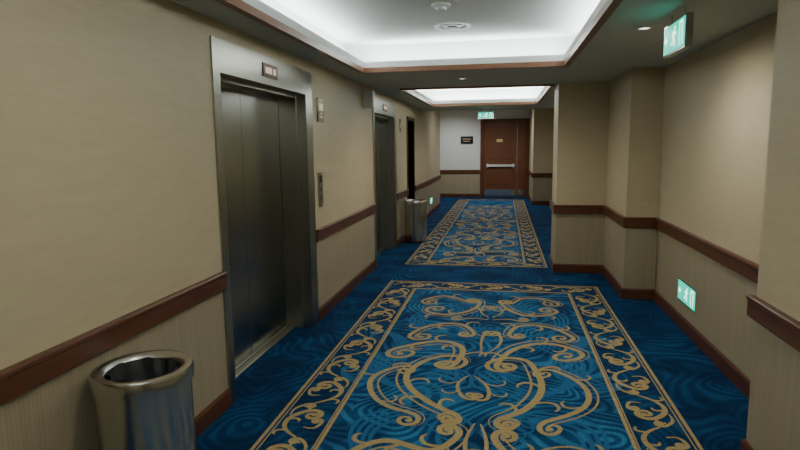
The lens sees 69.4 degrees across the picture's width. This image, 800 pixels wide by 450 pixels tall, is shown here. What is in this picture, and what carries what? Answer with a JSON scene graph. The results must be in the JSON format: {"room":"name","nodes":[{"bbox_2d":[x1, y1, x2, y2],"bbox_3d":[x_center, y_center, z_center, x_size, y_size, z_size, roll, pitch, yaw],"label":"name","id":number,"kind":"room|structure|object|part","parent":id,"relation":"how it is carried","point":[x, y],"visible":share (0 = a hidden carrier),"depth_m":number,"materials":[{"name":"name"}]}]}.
{"room":"hotel corridor","nodes":[
{"label":"hotel corridor","id":0,"kind":"room"},
{"bbox_2d":[0,0,439,449],"bbox_3d":[-0.770,-1.052,8.966,1.110,3.100,21.500,1,8,10],"label":"wall","id":1,"kind":"structure","parent":0,"point":[109,210],"depth_m":2.74,"materials":[{"name":"paint"}]},
{"bbox_2d":[0,272,226,405],"bbox_3d":[-1.616,0.722,1.112,0.046,0.117,5.409,1,8,10],"label":"trim","id":2,"kind":"structure","parent":1,"relation":"attached to","point":[19,378],"depth_m":2.55,"materials":[{"name":"brown wood"}]},
{"bbox_2d":[194,388,230,437],"bbox_3d":[-1.617,1.507,1.220,0.028,0.119,5.409,1,8,10],"label":"baseboard","id":3,"kind":"structure","parent":1,"relation":"attached to","point":[206,417],"depth_m":3.61,"materials":[{"name":"brown wood"}]},
{"bbox_2d":[209,35,318,403],"bbox_3d":[-1.153,-0.107,4.658,0.372,2.390,1.890,1,8,10],"label":"elevator","id":4,"kind":"object","parent":1,"relation":"attached to","point":[263,114],"visible":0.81,"depth_m":4.88,"materials":[{"name":"metal"}]},
{"bbox_3d":[-1.329,0.051,4.238,0.038,2.168,0.827,1,8,10],"label":"door","id":5,"kind":"part","parent":4,"relation":"part of","materials":[{"name":"metal"}]},
{"bbox_3d":[-1.182,-0.060,5.051,0.038,2.168,0.827,1,8,10],"label":"door","id":6,"kind":"part","parent":4,"relation":"part of","materials":[{"name":"metal"}]},
{"bbox_3d":[-1.201,1.077,4.783,0.125,0.010,1.620,1,8,10],"label":"sill","id":7,"kind":"part","parent":4,"relation":"part of","materials":[{"name":"metal"}]},
{"bbox_2d":[316,98,323,122],"bbox_3d":[-0.782,-1.129,5.687,0.015,0.230,0.200,1,8,10],"label":"plaque","id":8,"kind":"object","parent":1,"relation":"attached to","point":[319,102],"visible":1,"depth_m":5.66,"materials":[{"name":"silver metal"}]},
{"bbox_2d":[318,172,322,206],"bbox_3d":[-0.784,-0.353,5.732,0.016,0.340,0.120,1,8,10],"label":"panel","id":9,"kind":"object","parent":1,"relation":"attached to","point":[320,175],"visible":1,"depth_m":5.71,"materials":[{"name":"metal"}]},
{"bbox_2d":[316,204,375,241],"bbox_3d":[-0.581,-0.067,6.862,0.046,0.117,2.598,1,8,10],"label":"trim","id":10,"kind":"structure","parent":1,"relation":"attached to","point":[327,230],"depth_m":6.47,"materials":[{"name":"brown wood"}]},
{"bbox_2d":[319,259,375,320],"bbox_3d":[-0.581,0.718,6.970,0.028,0.119,2.598,1,8,10],"label":"baseboard","id":11,"kind":"structure","parent":1,"relation":"attached to","point":[343,292],"depth_m":6.64,"materials":[{"name":"brown wood"}]},
{"bbox_2d":[363,90,374,108],"bbox_3d":[-0.401,-1.620,7.460,0.130,0.220,0.155,1,8,10],"label":"sign","id":12,"kind":"object","parent":1,"relation":"attached to","point":[368,95],"visible":1,"depth_m":7.39,"materials":[{"name":"silver metal"}]},
{"bbox_2d":[372,97,396,266],"bbox_3d":[-0.381,-0.696,8.945,0.372,2.390,1.700,1,8,10],"label":"elevator","id":13,"kind":"object","parent":1,"relation":"attached to","point":[384,112],"visible":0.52,"depth_m":9.53,"materials":[{"name":"metal"}]},
{"bbox_3d":[-0.419,-0.642,9.291,0.038,2.168,0.732,1,8,10],"label":"door","id":14,"kind":"part","parent":13,"relation":"part of","materials":[{"name":"metal"}]},
{"bbox_2d":[397,233,404,246],"bbox_3d":[0.046,0.241,10.453,0.028,0.119,1.139,1,8,10],"label":"baseboard","id":15,"kind":"structure","parent":1,"relation":"attached to","point":[401,239],"depth_m":10.17,"materials":[{"name":"brown wood"}]},
{"bbox_2d":[397,189,408,200],"bbox_3d":[0.046,-0.545,10.345,0.046,0.117,1.139,1,8,10],"label":"trim","id":16,"kind":"structure","parent":1,"relation":"attached to","point":[402,194],"depth_m":10.27,"materials":[{"name":"brown wood"}]},
{"bbox_2d":[406,116,414,198],"bbox_3d":[0.096,-0.958,11.335,0.265,2.260,0.920,1,8,10],"label":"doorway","id":17,"kind":"object","parent":1,"relation":"attached to","point":[409,171],"visible":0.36,"depth_m":11.64,"materials":[{"name":"black wood"}]},
{"bbox_2d":[415,174,440,190],"bbox_3d":[0.733,-1.068,14.158,0.046,0.117,4.840,1,8,10],"label":"trim","id":18,"kind":"structure","parent":1,"relation":"attached to","point":[429,181],"depth_m":13.56,"materials":[{"name":"brown wood"}]},
{"bbox_2d":[427,202,440,218],"bbox_3d":[0.733,-0.282,14.266,0.028,0.119,4.840,1,8,10],"label":"baseboard","id":19,"kind":"structure","parent":1,"relation":"attached to","point":[438,205],"depth_m":14.92,"materials":[{"name":"brown wood"}]},
{"bbox_2d":[196,197,748,449],"bbox_3d":[1.278,0.546,8.919,5.200,0.100,22.100,1,8,10],"label":"floor","id":20,"kind":"structure","parent":0,"point":[714,409],"depth_m":4.79,"materials":[{"name":"blue carpet"}]},
{"bbox_2d":[89,350,195,449],"bbox_3d":[-1.133,0.995,2.606,0.424,0.755,0.424,1,8,10],"label":"trash bin","id":21,"kind":"object","parent":20,"relation":"on","point":[143,400],"visible":1,"depth_m":2.44,"materials":[{"name":"silver metal"}]},
{"bbox_2d":[404,199,426,242],"bbox_3d":[0.280,-0.074,10.398,0.424,0.755,0.424,1,8,10],"label":"trash bin","id":22,"kind":"object","parent":20,"relation":"on","point":[415,210],"visible":1,"depth_m":10.24,"materials":[{"name":"silver metal"}]},
{"bbox_2d":[405,199,547,267],"bbox_3d":[1.984,-0.114,13.341,2.020,0.007,10.450,1,8,10],"label":"patterned carpet","id":23,"kind":"object","parent":20,"relation":"on","point":[475,232],"visible":1,"depth_m":10.60,"materials":[{"name":"blue carpet"}]},
{"bbox_2d":[250,281,703,449],"bbox_3d":[0.323,1.343,2.705,2.520,0.007,9.169,1,8,10],"label":"patterned carpet","id":24,"kind":"object","parent":20,"relation":"on","point":[427,365],"visible":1,"depth_m":4.17,"materials":[{"name":"blue carpet"}]},
{"bbox_2d":[171,0,777,110],"bbox_3d":[0.983,-1.829,5.237,4.350,0.600,15.350,1,8,10],"label":"ceiling","id":25,"kind":"structure","parent":0,"point":[617,47],"depth_m":4.78,"materials":[{"name":"paint"}]},
{"bbox_2d":[214,0,622,73],"bbox_3d":[-0.017,-1.129,2.360,2.150,0.050,7.400,1,8,10],"label":"cove","id":26,"kind":"object","parent":25,"relation":"attached to","point":[239,6],"visible":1,"depth_m":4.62,"materials":[{"name":"white paint"}]},
{"bbox_2d":[260,0,599,61],"bbox_3d":[-0.019,-1.325,2.334,2.610,0.300,7.860,1,8,10],"label":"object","id":27,"kind":"structure","parent":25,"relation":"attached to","point":[368,30],"depth_m":5.30,"materials":[{"name":"paint"}]},
{"bbox_2d":[431,2,450,11],"bbox_3d":[0.322,-1.700,4.528,0.150,0.052,0.150,1,8,10],"label":"smoke detector","id":28,"kind":"object","parent":27,"relation":"attached to","point":[439,6],"visible":1,"depth_m":4.49,"materials":[{"name":"white plastic"}]},
{"bbox_2d":[434,21,470,29],"bbox_3d":[0.481,-1.825,5.302,0.340,0.014,0.340,1,8,10],"label":"ceiling vent","id":29,"kind":"object","parent":27,"relation":"attached to","point":[450,25],"visible":1,"depth_m":5.26,"materials":[{"name":"white plastic"}]},
{"bbox_2d":[400,84,554,106],"bbox_3d":[1.328,-2.112,9.519,2.080,0.050,3.500,1,8,10],"label":"trim","id":30,"kind":"structure","parent":25,"relation":"attached to","point":[548,89],"depth_m":9.04,"materials":[{"name":"white paint"}]},
{"bbox_2d":[411,86,546,103],"bbox_3d":[1.328,-2.168,9.511,2.020,0.061,3.440,1,8,10],"label":"ceiling cove inner trim lip","id":31,"kind":"structure","parent":25,"relation":"attached to","point":[545,87],"depth_m":11.11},
{"bbox_2d":[417,86,544,100],"bbox_3d":[1.326,-2.307,9.493,2.540,0.300,3.960,1,8,10],"label":"ceiling","id":32,"kind":"structure","parent":25,"relation":"attached to","point":[507,92],"depth_m":11.37,"materials":[{"name":"paint"}]},
{"bbox_2d":[478,109,493,118],"bbox_3d":[1.867,-2.420,12.572,0.340,0.216,0.034,1,8,10],"label":"exit sign","id":33,"kind":"object","parent":25,"relation":"hanging from","point":[481,115],"visible":1,"depth_m":12.56,"materials":[{"name":"green plastic"}]},
{"bbox_3d":[1.864,-2.385,12.562,0.316,0.126,0.002,1,8,10],"label":"panel","id":34,"kind":"part","parent":33,"relation":"part of","materials":[{"name":"teal plastic"}]},
{"bbox_2d":[636,26,652,29],"bbox_3d":[1.699,-1.366,4.018,0.112,0.006,0.112,1,8,10],"label":"recessed light","id":35,"kind":"object","parent":25,"relation":"in","point":[645,27],"visible":1,"depth_m":4.01,"materials":[{"name":"white glass"}]},
{"bbox_2d":[663,5,693,58],"bbox_3d":[1.686,-1.175,3.513,0.044,0.250,0.460,1,8,10],"label":"exit sign","id":36,"kind":"object","parent":25,"relation":"hanging from","point":[678,36],"visible":1,"depth_m":3.42,"materials":[{"name":"green plastic"}]},
{"bbox_3d":[1.668,-1.145,3.521,0.002,0.166,0.436,1,8,10],"label":"panel","id":37,"kind":"part","parent":36,"relation":"part of","materials":[{"name":"teal plastic"}]},
{"bbox_2d":[440,109,529,196],"bbox_3d":[3.095,-2.475,19.173,5.100,3.100,0.150,1,8,10],"label":"wall","id":38,"kind":"structure","parent":0,"point":[454,124],"depth_m":19.27,"materials":[{"name":"paint"}]},
{"bbox_2d":[440,193,479,196],"bbox_3d":[1.704,-1.007,19.544,1.970,0.119,0.028,1,8,10],"label":"baseboard","id":39,"kind":"structure","parent":38,"relation":"attached to","point":[441,194],"depth_m":19.49,"materials":[{"name":"brown wood"}]},
{"bbox_2d":[440,170,479,172],"bbox_3d":[1.694,-1.792,19.429,1.970,0.117,0.046,1,8,10],"label":"trim","id":40,"kind":"structure","parent":38,"relation":"attached to","point":[441,171],"depth_m":19.35,"materials":[{"name":"brown wood"}]},
{"bbox_2d":[461,136,472,143],"bbox_3d":[2.219,-2.821,19.189,0.400,0.240,0.034,1,8,10],"label":"wall plaque","id":41,"kind":"object","parent":38,"relation":"attached to","point":[464,139],"visible":1,"depth_m":19.17,"materials":[{"name":"black plastic"}]},
{"bbox_2d":[483,122,516,196],"bbox_3d":[3.308,-2.144,19.093,1.068,2.440,0.040,1,8,10],"label":"leaf","id":42,"kind":"object","parent":38,"relation":"attached to","point":[513,125],"visible":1,"depth_m":19.06,"materials":[{"name":"brown wood"}]},
{"bbox_2d":[484,189,514,196],"bbox_3d":[3.316,-1.061,19.217,1.008,0.240,0.005,1,8,10],"label":"kick plate","id":43,"kind":"object","parent":42,"relation":"attached to","point":[487,192],"depth_m":19.22,"materials":[{"name":"silver metal"}]},
{"bbox_2d":[487,164,513,166],"bbox_3d":[3.311,-1.962,19.056,0.900,0.110,0.080,1,8,10],"label":"push bar","id":44,"kind":"object","parent":42,"relation":"attached to","point":[488,165],"visible":1,"depth_m":19.02,"materials":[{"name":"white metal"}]},
{"bbox_2d":[480,118,529,196],"bbox_3d":[3.446,-2.196,19.056,1.580,2.570,0.070,1,8,10],"label":"frame","id":45,"kind":"object","parent":38,"relation":"attached to","point":[527,120],"visible":0.95,"depth_m":18.97,"materials":[{"name":"brown wood"}]},
{"bbox_2d":[487,128,523,184],"bbox_3d":[3.472,-2.252,19.023,1.173,1.850,0.010,1,8,10],"label":"door","id":46,"kind":"structure","parent":38,"relation":"in","point":[496,150],"depth_m":19.02,"materials":[{"name":"brown wood"}]},
{"bbox_3d":[3.976,-2.245,18.934,0.150,1.850,0.010,1,8,10],"label":"panel","id":47,"kind":"part","parent":46,"relation":"part of","materials":[{"name":"brown wood"}]},
{"bbox_2d":[517,122,525,196],"bbox_3d":[3.981,-2.135,18.973,0.268,2.440,0.040,1,8,10],"label":"leaf","id":48,"kind":"object","parent":38,"relation":"attached to","point":[520,162],"visible":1,"depth_m":18.96,"materials":[{"name":"brown wood"}]},
{"bbox_2d":[517,190,523,196],"bbox_3d":[3.989,-1.052,19.097,0.208,0.240,0.005,1,8,10],"label":"kick plate","id":49,"kind":"object","parent":48,"relation":"attached to","point":[520,192],"depth_m":19.09,"materials":[{"name":"silver metal"}]},
{"bbox_2d":[529,0,799,449],"bbox_3d":[2.961,-1.004,8.301,1.510,3.100,21.500,1,8,10],"label":"wall","id":50,"kind":"structure","parent":0,"point":[705,143],"depth_m":4.71,"materials":[{"name":"paint"}]},
{"bbox_2d":[528,194,753,449],"bbox_3d":[2.702,0.469,8.549,0.988,0.119,21.500,1,8,10],"label":"baseboard","id":51,"kind":"structure","parent":50,"relation":"attached to","point":[723,363],"depth_m":5.58,"materials":[{"name":"brown wood"}]},
{"bbox_2d":[528,170,799,351],"bbox_3d":[2.685,-0.317,8.444,1.006,0.117,21.500,1,8,10],"label":"trim","id":52,"kind":"structure","parent":50,"relation":"attached to","point":[782,325],"depth_m":4.30,"materials":[{"name":"brown wood"}]},
{"bbox_2d":[677,277,695,312],"bbox_3d":[2.616,0.633,5.255,0.034,0.200,0.520,1,8,10],"label":"exit sign","id":53,"kind":"object","parent":50,"relation":"attached to","point":[686,294],"visible":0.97,"depth_m":5.24,"materials":[{"name":"green plastic"}]}
]}

